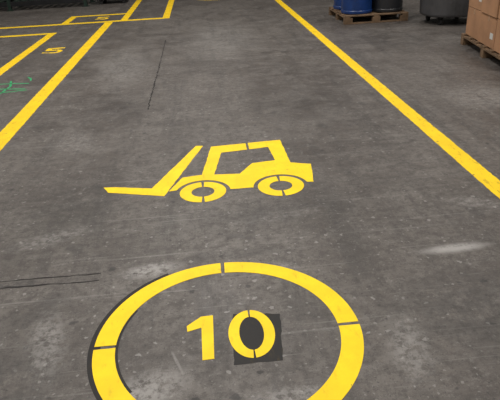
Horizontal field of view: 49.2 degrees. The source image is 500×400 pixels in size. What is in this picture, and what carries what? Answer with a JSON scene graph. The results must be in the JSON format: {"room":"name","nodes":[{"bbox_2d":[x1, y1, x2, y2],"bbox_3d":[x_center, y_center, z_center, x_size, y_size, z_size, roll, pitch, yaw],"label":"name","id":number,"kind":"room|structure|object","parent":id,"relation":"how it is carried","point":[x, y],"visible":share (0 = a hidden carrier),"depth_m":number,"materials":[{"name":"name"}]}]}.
{"room":"warehouse","nodes":[
{"label":"warehouse","id":0,"kind":"room"},
{"bbox_2d":[0,0,499,399],"bbox_3d":[-0.692,-2.243,8.344,18.400,0.202,27.400,-5,27,-3],"label":"floor","id":1,"kind":"structure","parent":0,"point":[388,220],"depth_m":3.60,"materials":[{"name":"concrete"}]},
{"bbox_2d":[0,77,31,93],"bbox_3d":[-2.924,-1.396,6.669,0.457,0.001,0.740,-9,27,-11],"label":"scribble","id":2,"kind":"object","parent":1,"relation":"on","point":[10,83],"visible":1,"depth_m":6.72,"materials":[{"name":"paint"}]},
{"bbox_2d":[0,33,55,74],"bbox_3d":[-5.382,-1.260,6.658,4.304,0.001,7.573,-5,27,-3],"label":"line marking","id":3,"kind":"object","parent":1,"relation":"on","point":[22,55],"visible":1,"depth_m":8.69,"materials":[{"name":"yellow paint"}]},
{"bbox_2d":[0,0,94,10],"bbox_3d":[-6.062,-6.244,13.323,3.860,3.000,1.080,-5,27,-3],"label":"storage rack","id":4,"kind":"object","parent":1,"relation":"on","point":[3,3],"visible":1,"depth_m":13.53,"materials":[{"name":"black metal"}]},
{"bbox_2d":[0,280,98,288],"bbox_3d":[-1.308,0.456,2.804,1.058,0.001,0.021,-4,27,-3],"label":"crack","id":5,"kind":"object","parent":1,"relation":"on","point":[93,280],"visible":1,"depth_m":2.81,"materials":[{"name":"black concrete"}]},
{"bbox_2d":[0,273,100,281],"bbox_3d":[-1.314,0.428,2.859,1.058,0.001,0.019,-4,27,-3],"label":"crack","id":6,"kind":"object","parent":1,"relation":"on","point":[93,273],"visible":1,"depth_m":2.87,"materials":[{"name":"black concrete"}]},
{"bbox_2d":[42,47,64,52],"bbox_3d":[-3.081,-2.346,8.580,0.297,0.001,0.438,-5,27,-3],"label":"number","id":7,"kind":"object","parent":1,"relation":"on","point":[48,49],"visible":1,"depth_m":8.60,"materials":[{"name":"yellow paint"}]},
{"bbox_2d":[0,22,112,150],"bbox_3d":[-2.134,-0.120,4.038,0.166,0.001,15.700,-5,27,-3],"label":"lane line marking","id":8,"kind":"object","parent":1,"relation":"on","point":[11,128],"visible":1,"depth_m":6.28,"materials":[{"name":"yellow paint"}]},
{"bbox_2d":[0,0,173,28],"bbox_3d":[-5.175,-5.270,14.636,6.340,0.001,8.280,-5,27,-3],"label":"walkway line marking","id":9,"kind":"object","parent":1,"relation":"on","point":[167,13],"visible":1,"depth_m":11.59,"materials":[{"name":"yellow paint"}]},
{"bbox_2d":[97,0,125,3],"bbox_3d":[-3.555,-5.673,13.973,0.850,1.160,0.900,-5,27,-3],"label":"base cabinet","id":10,"kind":"object","parent":1,"relation":"on","point":[100,1],"visible":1,"depth_m":13.90,"materials":[{"name":"metal"}]},
{"bbox_2d":[147,40,165,109],"bbox_3d":[-1.201,-1.764,7.219,0.035,0.001,3.860,-5,27,-3],"label":"crack","id":11,"kind":"object","parent":1,"relation":"on","point":[165,40],"visible":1,"depth_m":6.55,"materials":[{"name":"black concrete"}]},
{"bbox_2d":[87,262,363,399],"bbox_3d":[-0.106,0.595,2.397,1.188,0.001,1.166,-5,27,-3],"label":"speed limit marking","id":12,"kind":"object","parent":1,"relation":"on","point":[254,337],"visible":1,"depth_m":2.40,"materials":[{"name":"yellow paint"}]},
{"bbox_2d":[329,7,408,24],"bbox_3d":[2.128,-3.409,9.987,1.120,0.144,1.250,-5,27,-3],"label":"wooden pallet","id":13,"kind":"object","parent":1,"relation":"on","point":[375,17],"visible":0.66,"depth_m":9.46,"materials":[{"name":"brown wood"}]},
{"bbox_2d":[333,0,341,9],"bbox_3d":[1.808,-3.977,10.003,0.560,0.885,0.560,-5,27,-3],"label":"drum","id":14,"kind":"object","parent":13,"relation":"on","point":[337,3],"visible":0.38,"depth_m":10.03,"materials":[{"name":"blue plastic"}]},
{"bbox_2d":[341,0,371,14],"bbox_3d":[1.861,-3.716,9.477,0.560,0.885,0.560,-5,27,-3],"label":"drum","id":15,"kind":"object","parent":13,"relation":"on","point":[352,7],"visible":1,"depth_m":9.43,"materials":[{"name":"blue plastic"}]},
{"bbox_2d":[372,0,402,12],"bbox_3d":[2.409,-3.762,9.510,0.560,0.885,0.560,-5,27,-3],"label":"drum","id":16,"kind":"object","parent":13,"relation":"on","point":[383,6],"visible":0.95,"depth_m":9.46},
{"bbox_2d":[275,0,499,198],"bbox_3d":[1.164,-2.264,7.964,0.136,0.001,24.002,-5,27,-3],"label":"lane line marking","id":17,"kind":"object","parent":1,"relation":"on","point":[480,173],"visible":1,"depth_m":4.81,"materials":[{"name":"yellow paint"}]},
{"bbox_2d":[420,0,468,24],"bbox_3d":[3.320,-3.449,8.995,1.100,0.990,1.100,-5,27,-3],"label":"tub","id":18,"kind":"object","parent":1,"relation":"on","point":[439,9],"visible":0.77,"depth_m":8.74,"materials":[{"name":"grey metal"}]},
{"bbox_2d":[460,33,499,59],"bbox_3d":[3.450,-1.855,6.747,1.150,0.144,1.750,-1,27,4],"label":"wooden pallet","id":19,"kind":"object","parent":1,"relation":"on","point":[485,52],"visible":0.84,"depth_m":6.82,"materials":[{"name":"brown wood"}]},
{"bbox_2d":[465,0,499,53],"bbox_3d":[3.410,-2.406,6.477,1.095,1.080,1.675,-1,27,4],"label":"cardboard boxes","id":20,"kind":"object","parent":19,"relation":"on","point":[483,18],"visible":1,"depth_m":6.71,"materials":[{"name":"cardboard"}]}
]}

